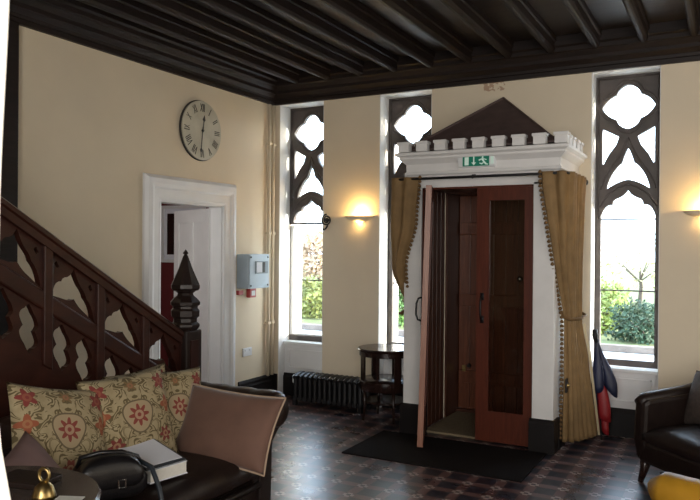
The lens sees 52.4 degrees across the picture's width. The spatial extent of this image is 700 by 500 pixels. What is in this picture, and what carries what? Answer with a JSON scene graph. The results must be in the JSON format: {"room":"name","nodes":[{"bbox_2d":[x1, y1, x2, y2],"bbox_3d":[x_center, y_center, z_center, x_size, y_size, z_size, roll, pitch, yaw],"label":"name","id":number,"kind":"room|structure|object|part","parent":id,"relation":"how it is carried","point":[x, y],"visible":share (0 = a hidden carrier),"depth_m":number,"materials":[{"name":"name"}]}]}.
{"room":"entrance hall","nodes":[
{"label":"entrance hall","id":0,"kind":"room"},
{"bbox_2d":[18,26,271,385],"bbox_3d":[-2.842,-0.234,4.120,0.150,3.600,8.200,1,0,28],"label":"wall","id":1,"kind":"structure","parent":0,"point":[91,122],"depth_m":5.72,"materials":[{"name":"beige paint"}]},
{"bbox_2d":[0,19,18,335],"bbox_3d":[-2.351,0.004,4.806,0.070,3.130,0.195,1,0,28],"label":"trim","id":2,"kind":"structure","parent":1,"relation":"attached to","point":[9,177],"depth_m":4.82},
{"bbox_2d":[142,173,236,385],"bbox_3d":[-1.478,0.459,6.850,0.716,2.222,1.679,0,0,-4],"label":"door","id":3,"kind":"structure","parent":1,"relation":"in","point":[208,236],"depth_m":6.94,"materials":[{"name":"white paint"}]},
{"bbox_3d":[-1.625,0.528,7.311,0.016,1.635,0.635,0,0,-37],"label":"panel","id":4,"kind":"part","parent":3,"relation":"part of","materials":[{"name":"white paint"}]},
{"bbox_2d":[179,100,220,160],"bbox_3d":[-1.380,-1.109,6.611,0.052,0.562,0.562,1,0,28],"label":"wall clock","id":5,"kind":"object","parent":1,"relation":"attached to","point":[199,125],"visible":1,"depth_m":6.58,"materials":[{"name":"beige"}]},
{"bbox_2d":[236,290,242,294],"bbox_3d":[-1.108,0.429,7.160,0.035,0.045,0.080,1,0,28],"label":"fire alarm","id":6,"kind":"object","parent":1,"relation":"attached to","point":[238,292],"visible":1,"depth_m":7.14,"materials":[{"name":"red plastic"}]},
{"bbox_2d":[242,347,251,356],"bbox_3d":[-1.052,1.044,7.294,0.018,0.085,0.150,1,0,28],"label":"wall socket","id":7,"kind":"object","parent":1,"relation":"attached to","point":[245,351],"visible":1,"depth_m":7.28,"materials":[{"name":"white plastic"}]},
{"bbox_2d":[246,288,255,297],"bbox_3d":[-1.014,0.442,7.317,0.054,0.090,0.105,1,0,28],"label":"fire alarm","id":8,"kind":"object","parent":1,"relation":"attached to","point":[250,293],"visible":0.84,"depth_m":7.28,"materials":[{"name":"red plastic"}]},
{"bbox_2d":[237,254,268,288],"bbox_3d":[-0.983,0.215,7.258,0.160,0.345,0.360,1,0,28],"label":"electrical box","id":9,"kind":"object","parent":1,"relation":"attached to","point":[252,269],"visible":1,"depth_m":7.13,"materials":[{"name":"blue metal"}]},
{"bbox_3d":[-0.923,0.216,7.226,0.007,0.325,0.340,1,0,28],"label":"plate","id":10,"kind":"part","parent":9,"relation":"part of","materials":[{"name":"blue metal"}]},
{"bbox_3d":[-0.901,0.176,7.254,0.008,0.125,0.220,1,0,28],"label":"display frame","id":11,"kind":"part","parent":9,"relation":"part of","materials":[{"name":"white plastic"}]},
{"bbox_2d":[238,373,277,390],"bbox_3d":[-0.957,1.452,7.418,0.075,0.240,0.600,1,0,28],"label":"baseboard","id":12,"kind":"structure","parent":1,"relation":"attached to","point":[269,382],"depth_m":7.51,"materials":[{"name":"black wood"}]},
{"bbox_2d":[264,104,271,375],"bbox_3d":[-0.869,-0.105,7.578,0.052,2.885,0.048,1,0,28],"label":"pipe","id":13,"kind":"object","parent":1,"relation":"attached to","point":[267,322],"visible":1,"depth_m":7.56,"materials":[{"name":"metal"}]},
{"bbox_2d":[270,106,275,374],"bbox_3d":[-0.834,-0.105,7.644,0.052,2.885,0.048,1,0,28],"label":"pipe","id":14,"kind":"object","parent":1,"relation":"attached to","point":[273,145],"visible":0.89,"depth_m":7.63,"materials":[{"name":"beige metal"}]},
{"bbox_2d":[9,0,699,105],"bbox_3d":[0.406,-1.693,2.375,7.200,0.320,8.200,1,0,28],"label":"trim","id":15,"kind":"structure","parent":1,"relation":"attached to","point":[670,42],"depth_m":6.21,"materials":[{"name":"black wood"}]},
{"bbox_2d":[160,203,208,365],"bbox_3d":[-2.644,0.210,7.135,2.350,2.900,3.900,1,0,28],"label":"wall","id":16,"kind":"structure","parent":0,"point":[167,268],"depth_m":9.07,"materials":[{"name":"red paint"}]},
{"bbox_2d":[161,205,205,262],"bbox_3d":[-2.094,-0.201,8.922,0.700,0.720,0.030,1,0,28],"label":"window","id":17,"kind":"structure","parent":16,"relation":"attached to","point":[167,212],"depth_m":9.03,"materials":[{"name":"white paint"}]},
{"bbox_2d":[167,213,173,254],"bbox_3d":[-2.094,-0.201,8.921,0.520,0.520,0.006,1,0,28],"label":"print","id":18,"kind":"object","parent":17,"relation":"attached to","point":[170,216],"depth_m":9.02,"materials":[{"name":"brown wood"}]},
{"bbox_2d":[77,0,699,83],"bbox_3d":[0.478,-1.852,2.507,7.500,0.302,8.800,1,0,28],"label":"ceiling","id":19,"kind":"structure","parent":0,"point":[281,39],"depth_m":5.66,"materials":[{"name":"black wood"}]},
{"bbox_2d":[271,395,665,499],"bbox_3d":[0.398,1.646,2.545,7.320,0.100,8.500,1,0,28],"label":"floor","id":20,"kind":"structure","parent":0,"point":[309,462],"depth_m":5.13,"materials":[{"name":"tile"}]},
{"bbox_2d":[0,0,10,499],"bbox_3d":[-0.900,0.173,1.163,0.850,2.734,0.074,0,0,0],"label":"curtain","id":21,"kind":"object","parent":20,"relation":"on","point":[4,4],"visible":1,"depth_m":1.17,"materials":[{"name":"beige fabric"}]},
{"bbox_2d":[5,466,100,499],"bbox_3d":[-1.123,1.162,2.115,0.720,0.833,0.720,1,0,28],"label":"side table","id":22,"kind":"object","parent":20,"relation":"on","point":[72,483],"visible":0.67,"depth_m":2.26,"materials":[{"name":"brown wood"}]},
{"bbox_2d":[7,469,61,489],"bbox_3d":[-1.039,0.737,2.286,0.180,0.018,0.120,0,0,16],"label":"folder","id":23,"kind":"object","parent":22,"relation":"on","point":[17,478],"visible":0.61,"depth_m":2.27,"materials":[{"name":"brown leather"}]},
{"bbox_2d":[31,466,56,499],"bbox_3d":[-0.922,0.700,2.143,0.072,0.094,0.072,1,0,28],"label":"brass bell","id":24,"kind":"object","parent":22,"relation":"on","point":[44,490],"visible":1,"depth_m":2.13,"materials":[{"name":"gold metal"}]},
{"bbox_3d":[-0.922,0.678,2.143,0.045,0.051,0.011,0,0,11],"label":"ring handle","id":25,"kind":"part","parent":24,"relation":"part of","materials":[{"name":"gold metal"}]},
{"bbox_2d":[54,496,84,499],"bbox_3d":[-0.842,0.746,2.123,0.080,0.002,0.060,0,0,3],"label":"note card","id":26,"kind":"object","parent":22,"relation":"on","point":[58,497],"visible":1,"depth_m":2.14,"materials":[{"name":"white paper"}]},
{"bbox_2d":[0,196,201,417],"bbox_3d":[-2.385,0.159,3.658,1.100,2.825,3.720,1,0,28],"label":"staircase","id":27,"kind":"structure","parent":20,"relation":"on","point":[51,260],"depth_m":4.12,"materials":[{"name":"brown wood"}]},
{"bbox_3d":[-1.901,0.530,3.613,0.050,2.090,3.000,1,0,28],"label":"string panel","id":28,"kind":"part","parent":27,"relation":"part of","materials":[{"name":"brown wood"}]},
{"bbox_3d":[-1.708,0.314,3.969,0.085,0.711,0.060,1,0,28],"label":"post","id":29,"kind":"part","parent":27,"relation":"part of","materials":[{"name":"brown wood"}]},
{"bbox_3d":[-1.898,0.050,3.611,0.075,1.901,3.000,1,0,28],"label":"rail","id":30,"kind":"part","parent":27,"relation":"part of","materials":[{"name":"brown wood"}]},
{"bbox_3d":[-1.895,-0.300,3.611,0.124,1.900,3.000,1,0,28],"label":"handrail","id":31,"kind":"part","parent":27,"relation":"part of","materials":[{"name":"brown wood"}]},
{"bbox_3d":[-1.532,0.539,4.300,0.085,0.711,0.060,1,0,28],"label":"post","id":32,"kind":"part","parent":27,"relation":"part of","materials":[{"name":"brown wood"}]},
{"bbox_3d":[-1.356,0.765,4.631,0.085,0.711,0.060,1,0,28],"label":"post","id":33,"kind":"part","parent":27,"relation":"part of","materials":[{"name":"brown wood"}]},
{"bbox_3d":[-1.202,0.827,4.920,0.080,0.400,0.006,1,0,28],"label":"panel","id":34,"kind":"part","parent":27,"relation":"part of","materials":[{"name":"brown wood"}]},
{"bbox_3d":[-1.162,1.067,4.997,0.168,1.020,0.168,1,0,28],"label":"newel post","id":35,"kind":"part","parent":27,"relation":"part of","materials":[{"name":"brown wood"}]},
{"bbox_3d":[-1.084,0.828,4.955,0.006,0.400,0.080,1,0,28],"label":"panel","id":36,"kind":"part","parent":27,"relation":"part of","materials":[{"name":"brown wood"}]},
{"bbox_2d":[0,381,288,499],"bbox_3d":[-1.266,1.192,3.412,0.916,0.778,2.206,1,0,28],"label":"leather sofa","id":37,"kind":"object","parent":20,"relation":"on","point":[206,477],"visible":0.1,"depth_m":3.68,"materials":[{"name":"brown leather"}]},
{"bbox_2d":[4,431,59,467],"bbox_3d":[-1.268,0.982,2.897,0.256,0.393,0.497,0,0,-6],"label":"velvet cushion","id":38,"kind":"object","parent":37,"relation":"on","point":[27,452],"visible":0.41,"depth_m":2.93,"materials":[{"name":"fabric"}]},
{"bbox_2d":[6,382,105,469],"bbox_3d":[-1.346,0.866,3.302,0.247,0.549,0.599,1,0,36],"label":"floral cushion","id":39,"kind":"object","parent":37,"relation":"on","point":[68,424],"visible":0.63,"depth_m":3.24,"materials":[{"name":"fabric"}]},
{"bbox_2d":[73,449,163,499],"bbox_3d":[-1.033,1.116,3.186,0.371,0.437,0.326,0,0,-30],"label":"handbag","id":40,"kind":"object","parent":37,"relation":"on","point":[119,473],"visible":0.82,"depth_m":3.15,"materials":[{"name":"black leather"}]},
{"bbox_3d":[-1.083,0.942,3.210,0.295,0.090,0.044,0,0,-19],"label":"handle","id":41,"kind":"part","parent":40,"relation":"part of","materials":[{"name":"black leather"}]},
{"bbox_2d":[75,366,178,452],"bbox_3d":[-1.142,0.881,3.698,0.223,0.475,0.551,1,0,35],"label":"floral cushion","id":42,"kind":"object","parent":37,"relation":"on","point":[135,410],"visible":0.67,"depth_m":3.65,"materials":[{"name":"fabric"}]},
{"bbox_2d":[102,362,164,378],"bbox_3d":[-1.156,0.890,3.950,0.148,0.465,0.480,1,0,34],"label":"floral cushion","id":43,"kind":"object","parent":37,"relation":"on","point":[162,365],"visible":0.03,"depth_m":4.01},
{"bbox_2d":[146,460,186,483],"bbox_3d":[-0.960,1.076,3.514,0.216,0.062,0.220,1,0,38],"label":"thick catalogue","id":44,"kind":"object","parent":37,"relation":"on","point":[169,471],"visible":0.31,"depth_m":3.45,"materials":[{"name":"white paper"}]},
{"bbox_2d":[143,439,185,470],"bbox_3d":[-1.001,1.012,3.542,0.284,0.069,0.235,1,0,38],"label":"folder","id":45,"kind":"object","parent":44,"relation":"on","point":[182,458],"visible":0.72,"depth_m":3.48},
{"bbox_2d":[119,439,181,467],"bbox_3d":[-1.009,1.004,3.546,0.270,0.061,0.215,1,0,38],"label":"paper sheet","id":46,"kind":"object","parent":45,"relation":"on","point":[151,451],"visible":0.57,"depth_m":3.54,"materials":[{"name":"white paper"}]},
{"bbox_2d":[136,366,200,440],"bbox_3d":[-1.008,0.916,4.074,0.185,0.473,0.465,1,0,40],"label":"floral cushion","id":47,"kind":"object","parent":37,"relation":"on","point":[177,384],"visible":0.3,"depth_m":4.06,"materials":[{"name":"fabric"}]},
{"bbox_2d":[113,451,258,499],"bbox_3d":[-0.983,1.195,3.727,0.680,0.185,0.817,1,0,28],"label":"seat cushion","id":48,"kind":"object","parent":37,"relation":"on","point":[206,477],"depth_m":3.62,"materials":[{"name":"brown leather"}]},
{"bbox_2d":[176,383,285,476],"bbox_3d":[-0.685,0.982,3.941,0.646,0.408,0.235,1,0,23],"label":"velvet cushion","id":49,"kind":"object","parent":37,"relation":"on","point":[237,428],"visible":0.94,"depth_m":3.87,"materials":[{"name":"fabric"}]},
{"bbox_3d":[-0.897,1.299,3.213,0.044,0.042,1.650,1,0,28],"label":"rail","id":50,"kind":"part","parent":37,"relation":"part of","materials":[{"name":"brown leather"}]},
{"bbox_3d":[-0.840,1.192,4.185,0.820,0.540,0.125,1,0,28],"label":"arm","id":51,"kind":"part","parent":37,"relation":"part of","materials":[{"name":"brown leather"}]},
{"bbox_3d":[-0.451,1.181,4.031,0.020,0.628,0.223,1,0,28],"label":"arm","id":52,"kind":"part","parent":37,"relation":"part of","materials":[{"name":"brown leather"}]},
{"bbox_2d":[292,371,370,413],"bbox_3d":[-0.214,1.415,7.173,0.866,0.327,0.232,1,0,28],"label":"radiator","id":53,"kind":"object","parent":20,"relation":"on","point":[339,390],"visible":0.91,"depth_m":7.08,"materials":[{"name":"black metal"}]},
{"bbox_2d":[358,344,403,424],"bbox_3d":[0.335,1.245,6.655,0.536,0.672,0.536,1,0,28],"label":"table","id":54,"kind":"object","parent":20,"relation":"on","point":[377,383],"visible":0.78,"depth_m":6.49,"materials":[{"name":"brown wood"}]},
{"bbox_3d":[0.133,1.431,6.595,0.034,0.297,0.034,1,0,28],"label":"leg","id":55,"kind":"part","parent":54,"relation":"part of","materials":[{"name":"brown wood"}]},
{"bbox_2d":[365,395,402,405],"bbox_3d":[0.334,1.405,6.656,0.420,0.020,0.420,1,0,28],"label":"shelf","id":56,"kind":"object","parent":54,"relation":"attached to","point":[380,400],"depth_m":6.60,"materials":[{"name":"brown wood"}]},
{"bbox_3d":[0.394,1.433,6.455,0.034,0.297,0.034,1,0,28],"label":"leg","id":57,"kind":"part","parent":54,"relation":"part of","materials":[{"name":"brown wood"}]},
{"bbox_2d":[342,430,546,482],"bbox_3d":[0.735,1.585,5.546,1.410,0.012,0.765,1,0,28],"label":"doormat","id":58,"kind":"object","parent":20,"relation":"on","point":[510,464],"visible":1,"depth_m":5.48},
{"bbox_2d":[427,411,474,438],"bbox_3d":[1.246,1.585,6.370,0.910,0.016,0.840,1,0,28],"label":"mat","id":59,"kind":"object","parent":20,"relation":"on","point":[460,424],"visible":0.29,"depth_m":6.35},
{"bbox_2d":[395,97,587,454],"bbox_3d":[1.135,0.100,5.985,1.450,2.986,1.142,1,0,28],"label":"entrance porch","id":60,"kind":"object","parent":20,"relation":"on","point":[500,129],"visible":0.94,"depth_m":5.85,"materials":[{"name":"white paint"}]},
{"bbox_3d":[0.553,0.474,5.708,0.062,0.250,0.030,0,0,9],"label":"pull handle","id":61,"kind":"part","parent":60,"relation":"part of","materials":[{"name":"black metal"}]},
{"bbox_3d":[0.625,0.527,5.879,0.101,2.086,0.460,0,0,9],"label":"door","id":62,"kind":"part","parent":60,"relation":"part of","materials":[{"name":"brown wood"}]},
{"bbox_2d":[458,156,495,167],"bbox_3d":[1.037,-0.728,5.825,0.310,0.096,0.050,1,0,28],"label":"exit sign","id":63,"kind":"object","parent":60,"relation":"attached to","point":[477,161],"visible":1,"depth_m":5.80,"materials":[{"name":"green plastic"}]},
{"bbox_3d":[1.056,0.401,5.928,0.995,1.862,0.080,1,0,28],"label":"door frame","id":64,"kind":"part","parent":60,"relation":"part of","materials":[{"name":"brown wood"}]},
{"bbox_3d":[1.078,0.478,5.855,0.030,0.250,0.058,1,0,28],"label":"pull handle","id":65,"kind":"part","parent":60,"relation":"part of","materials":[{"name":"black metal"}]},
{"bbox_2d":[398,172,588,184],"bbox_3d":[1.194,-0.591,6.130,1.528,0.067,0.805,1,0,28],"label":"curtain rod","id":66,"kind":"object","parent":60,"relation":"attached to","point":[536,173],"visible":0.45,"depth_m":5.78,"materials":[{"name":"black metal"}]},
{"bbox_2d":[391,175,421,314],"bbox_3d":[0.506,0.447,6.370,0.265,2.160,0.754,0,0,7],"label":"curtain","id":67,"kind":"object","parent":66,"relation":"hanging from","point":[404,194],"visible":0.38,"depth_m":6.10,"materials":[{"name":"brown fabric"}]},
{"bbox_2d":[538,170,599,442],"bbox_3d":[1.774,0.459,5.709,0.226,2.161,0.751,1,0,42],"label":"curtain","id":68,"kind":"object","parent":66,"relation":"hanging from","point":[564,194],"visible":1,"depth_m":5.70,"materials":[{"name":"beige fabric"}]},
{"bbox_2d":[565,378,569,392],"bbox_3d":[1.740,1.083,5.684,0.031,0.110,0.060,1,0,28],"label":"plate","id":69,"kind":"object","parent":68,"relation":"attached to","point":[567,385],"visible":1,"depth_m":5.66,"materials":[{"name":"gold metal"}]},
{"bbox_3d":[1.732,1.083,5.689,0.013,0.110,0.060,1,0,28],"label":"plate","id":70,"kind":"part","parent":69,"relation":"part of","materials":[{"name":"black metal"}]},
{"bbox_3d":[1.263,0.532,5.811,0.468,2.085,0.046,1,0,28],"label":"door","id":71,"kind":"part","parent":60,"relation":"part of","materials":[{"name":"brown wood"}]},
{"bbox_3d":[1.778,0.528,5.936,0.030,2.140,0.618,1,0,28],"label":"panel","id":72,"kind":"part","parent":60,"relation":"part of","materials":[{"name":"white paint"}]},
{"bbox_3d":[1.790,1.473,5.927,0.025,0.250,0.555,1,0,28],"label":"skirting","id":73,"kind":"part","parent":60,"relation":"part of","materials":[{"name":"black wood"}]},
{"bbox_2d":[591,329,617,439],"bbox_3d":[2.138,1.135,5.981,0.213,0.931,0.104,1,0,28],"label":"umbrella","id":74,"kind":"object","parent":20,"relation":"on","point":[604,378],"visible":0.93,"depth_m":5.96,"materials":[{"name":"blue fabric"}]},
{"bbox_3d":[2.068,1.055,6.014,0.056,0.590,0.035,1,0,28],"label":"canopy panel","id":75,"kind":"part","parent":74,"relation":"part of","materials":[{"name":"white fabric"}]},
{"bbox_3d":[2.074,0.726,6.014,0.047,0.113,0.048,1,0,28],"label":"handle","id":76,"kind":"part","parent":74,"relation":"part of","materials":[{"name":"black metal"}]},
{"bbox_3d":[2.114,1.200,6.033,0.090,0.680,0.036,0,0,17],"label":"canopy panel","id":77,"kind":"part","parent":74,"relation":"part of","materials":[{"name":"red fabric"}]},
{"bbox_3d":[2.084,0.975,5.980,0.056,0.450,0.089,0,0,-37],"label":"canopy panel","id":78,"kind":"part","parent":74,"relation":"part of","materials":[{"name":"blue fabric"}]},
{"bbox_3d":[2.131,1.171,5.972,0.118,0.540,0.055,1,0,28],"label":"canopy panel","id":79,"kind":"part","parent":74,"relation":"part of","materials":[{"name":"red fabric"}]},
{"bbox_3d":[2.133,1.326,5.976,0.086,0.450,0.034,1,0,28],"label":"canopy panel","id":80,"kind":"part","parent":74,"relation":"part of","materials":[{"name":"red fabric"}]},
{"bbox_3d":[2.158,0.991,5.963,0.164,0.480,0.069,1,0,28],"label":"canopy panel","id":81,"kind":"part","parent":74,"relation":"part of","materials":[{"name":"blue fabric"}]},
{"bbox_2d":[634,383,699,482],"bbox_3d":[2.454,1.219,4.689,0.795,0.785,0.790,0,0,-17],"label":"leather armchair","id":82,"kind":"object","parent":20,"relation":"on","point":[663,441],"visible":0.95,"depth_m":4.84,"materials":[{"name":"brown leather"}]},
{"bbox_3d":[2.039,1.518,4.913,0.080,0.180,0.081,0,0,-40],"label":"leg","id":83,"kind":"part","parent":82,"relation":"part of","materials":[{"name":"brown wood"}]},
{"bbox_3d":[2.332,1.200,5.002,0.740,0.510,0.110,0,0,-17],"label":"arm","id":84,"kind":"part","parent":82,"relation":"part of","materials":[{"name":"brown leather"}]},
{"bbox_3d":[2.371,1.261,4.664,0.620,0.170,0.580,0,0,-17],"label":"seat","id":85,"kind":"part","parent":82,"relation":"part of","materials":[{"name":"brown leather"}]},
{"bbox_2d":[684,370,699,424],"bbox_3d":[2.428,1.006,4.821,0.193,0.430,0.451,0,0,-12],"label":"cushion","id":86,"kind":"object","parent":82,"relation":"on","point":[692,411],"visible":1,"depth_m":4.87,"materials":[{"name":"brown fabric"}]},
{"bbox_2d":[647,472,699,499],"bbox_3d":[1.361,1.274,2.592,0.880,0.670,0.890,0,0,-42],"label":"armchair","id":87,"kind":"object","parent":20,"relation":"on","point":[667,485],"visible":1,"depth_m":3.02,"materials":[{"name":"leather"}]},
{"bbox_2d":[273,61,699,416],"bbox_3d":[2.443,-0.197,6.189,7.500,3.600,0.450,1,0,28],"label":"wall","id":88,"kind":"structure","parent":0,"point":[556,103],"depth_m":6.54,"materials":[{"name":"paint"}]},
{"bbox_2d":[283,372,294,395],"bbox_3d":[-0.485,1.456,7.624,0.550,0.240,0.030,1,0,28],"label":"baseboard","id":89,"kind":"structure","parent":88,"relation":"attached to","point":[288,385],"depth_m":7.71,"materials":[{"name":"black wood"}]},
{"bbox_2d":[278,101,323,392],"bbox_3d":[-0.400,0.011,7.757,0.550,3.130,0.519,1,0,28],"label":"window","id":90,"kind":"structure","parent":88,"relation":"in","point":[303,351],"depth_m":7.75,"materials":[{"name":"white paint"}]},
{"bbox_3d":[-0.664,1.174,7.730,0.010,0.200,0.015,1,0,28],"label":"panel moulding","id":91,"kind":"part","parent":90,"relation":"part of","materials":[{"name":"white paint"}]},
{"bbox_3d":[-0.479,1.081,7.630,0.430,0.010,0.015,1,0,28],"label":"panel moulding","id":92,"kind":"part","parent":90,"relation":"part of","materials":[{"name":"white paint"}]},
{"bbox_3d":[-0.480,1.271,7.630,0.430,0.010,0.015,1,0,28],"label":"panel moulding","id":93,"kind":"part","parent":90,"relation":"part of","materials":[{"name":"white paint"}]},
{"bbox_3d":[-0.420,-0.918,7.704,0.532,1.237,0.016,1,0,28],"label":"moulding","id":94,"kind":"part","parent":90,"relation":"part of","materials":[{"name":"brown wood"}]},
{"bbox_2d":[321,214,330,230],"bbox_3d":[-0.245,-0.288,7.350,0.112,0.178,0.050,1,0,28],"label":"iron bracket","id":95,"kind":"object","parent":88,"relation":"attached to","point":[324,219],"visible":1,"depth_m":7.34,"materials":[{"name":"black metal"}]},
{"bbox_2d":[345,216,373,222],"bbox_3d":[0.075,-0.306,7.148,0.330,0.074,0.103,1,0,28],"label":"wall sconce","id":96,"kind":"object","parent":88,"relation":"attached to","point":[358,219],"visible":1,"depth_m":7.12,"materials":[{"name":"ceramic"}]},
{"bbox_2d":[370,392,376,408],"bbox_3d":[-0.016,1.460,7.236,0.635,0.240,0.030,1,0,28],"label":"baseboard","id":97,"kind":"structure","parent":88,"relation":"attached to","point":[371,394],"depth_m":7.09,"materials":[{"name":"black wood"}]},
{"bbox_2d":[382,393,402,408],"bbox_3d":[0.569,1.466,7.057,0.555,0.240,0.030,1,0,28],"label":"baseboard","id":98,"kind":"structure","parent":88,"relation":"attached to","point":[397,394],"depth_m":7.10,"materials":[{"name":"black wood"}]},
{"bbox_2d":[378,89,431,407],"bbox_3d":[0.654,0.021,7.190,0.555,3.130,0.519,1,0,28],"label":"window","id":99,"kind":"structure","parent":88,"relation":"in","point":[394,106],"depth_m":7.21,"materials":[{"name":"white paint"}]},
{"bbox_3d":[0.634,-0.908,7.137,0.532,1.237,0.016,1,0,28],"label":"moulding","id":100,"kind":"part","parent":99,"relation":"part of","materials":[{"name":"brown wood"}]},
{"bbox_2d":[444,192,524,416],"bbox_3d":[1.425,0.523,6.695,0.980,2.140,0.380,1,0,28],"label":"door","id":101,"kind":"structure","parent":88,"relation":"in","point":[508,216],"depth_m":6.85,"materials":[{"name":"brown wood"}]},
{"bbox_3d":[1.601,0.275,6.700,0.060,0.058,0.045,1,0,28],"label":"knob","id":102,"kind":"part","parent":101,"relation":"part of","materials":[{"name":"silver metal"}]},
{"bbox_2d":[597,407,634,437],"bbox_3d":[2.350,1.482,6.099,0.550,0.240,0.030,1,0,28],"label":"baseboard","id":103,"kind":"structure","parent":88,"relation":"attached to","point":[622,424],"depth_m":6.10,"materials":[{"name":"black wood"}]},
{"bbox_2d":[589,65,660,409],"bbox_3d":[2.436,0.037,6.232,0.550,3.130,0.519,1,0,28],"label":"window","id":104,"kind":"structure","parent":88,"relation":"in","point":[633,377],"depth_m":6.15,"materials":[{"name":"white paint"}]},
{"bbox_3d":[2.356,1.297,6.105,0.430,0.010,0.015,1,0,28],"label":"panel moulding","id":105,"kind":"part","parent":104,"relation":"part of","materials":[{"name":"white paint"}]},
{"bbox_3d":[2.416,-0.891,6.179,0.532,1.237,0.016,1,0,28],"label":"moulding","id":106,"kind":"part","parent":104,"relation":"part of","materials":[{"name":"brown wood"}]},
{"bbox_3d":[2.357,1.107,6.105,0.430,0.010,0.015,1,0,28],"label":"panel moulding","id":107,"kind":"part","parent":104,"relation":"part of","materials":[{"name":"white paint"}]},
{"bbox_2d":[683,210,699,219],"bbox_3d":[2.832,-0.280,5.665,0.330,0.074,0.103,1,0,28],"label":"wall sconce","id":108,"kind":"object","parent":88,"relation":"attached to","point":[695,213],"visible":1,"depth_m":5.70,"materials":[{"name":"ceramic"}]},
{"label":"outside","id":109,"kind":"structure","parent":0,"visible":0},
{"bbox_2d":[301,330,653,360],"bbox_3d":[1.154,2.003,11.431,80.000,0.150,7.530,1,0,28],"label":"gravel drive","id":110,"kind":"structure","parent":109,"point":[631,356],"depth_m":13.19,"materials":[{"name":"white gravel"}]},
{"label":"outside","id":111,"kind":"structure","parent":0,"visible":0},
{"bbox_2d":[302,258,654,354],"bbox_3d":[29.460,2.080,64.068,160.000,0.160,112.000,1,0,28],"label":"ground","id":112,"kind":"structure","parent":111,"point":[648,296],"depth_m":39.06,"materials":[{"name":"soil"}]},
{"bbox_2d":[302,274,321,318],"bbox_3d":[-1.115,1.301,19.998,2.440,1.267,1.660,1,0,28],"label":"shrub","id":113,"kind":"object","parent":112,"relation":"on","point":[311,292],"visible":0.48,"depth_m":19.54,"materials":[{"name":"green plant"}]},
{"bbox_2d":[302,226,322,281],"bbox_3d":[-1.091,0.514,24.941,2.314,2.772,1.846,1,0,28],"label":"tree","id":114,"kind":"object","parent":112,"relation":"on","point":[308,264],"visible":0.48,"depth_m":24.51,"materials":[{"name":"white plant"}]},
{"bbox_2d":[398,288,403,326],"bbox_3d":[1.335,0.985,17.927,1.315,1.918,1.147,1,0,43],"label":"shrub","id":115,"kind":"object","parent":112,"relation":"on","point":[400,297],"visible":0.04,"depth_m":17.62,"materials":[{"name":"green plant"}]},
{"bbox_2d":[301,323,653,354],"bbox_3d":[2.986,1.869,14.835,60.000,0.130,0.200,1,0,28],"label":"kerb","id":116,"kind":"object","parent":112,"relation":"on","point":[649,350],"depth_m":13.60,"materials":[{"name":"grey concrete"}]},
{"bbox_2d":[601,275,632,334],"bbox_3d":[5.905,1.277,16.609,1.346,1.406,1.138,0,0,1],"label":"shrub","id":117,"kind":"object","parent":112,"relation":"on","point":[606,300],"visible":0.38,"depth_m":16.30,"materials":[{"name":"green plant"}]},
{"bbox_2d":[601,229,654,304],"bbox_3d":[10.207,0.608,25.070,3.352,2.762,2.181,1,0,28],"label":"tree","id":118,"kind":"object","parent":112,"relation":"on","point":[640,280],"visible":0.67,"depth_m":24.99,"materials":[{"name":"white plant"}]},
{"bbox_2d":[603,296,653,344],"bbox_3d":[6.157,1.488,15.102,1.146,1.004,1.423,0,0,-30],"label":"shrub","id":119,"kind":"object","parent":112,"relation":"on","point":[638,314],"visible":0.77,"depth_m":14.97,"materials":[{"name":"green plant"}]},
{"bbox_3d":[6.188,1.730,15.076,0.688,0.521,0.586,1,0,28],"label":"stem","id":120,"kind":"part","parent":119,"relation":"part of","materials":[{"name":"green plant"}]}
]}

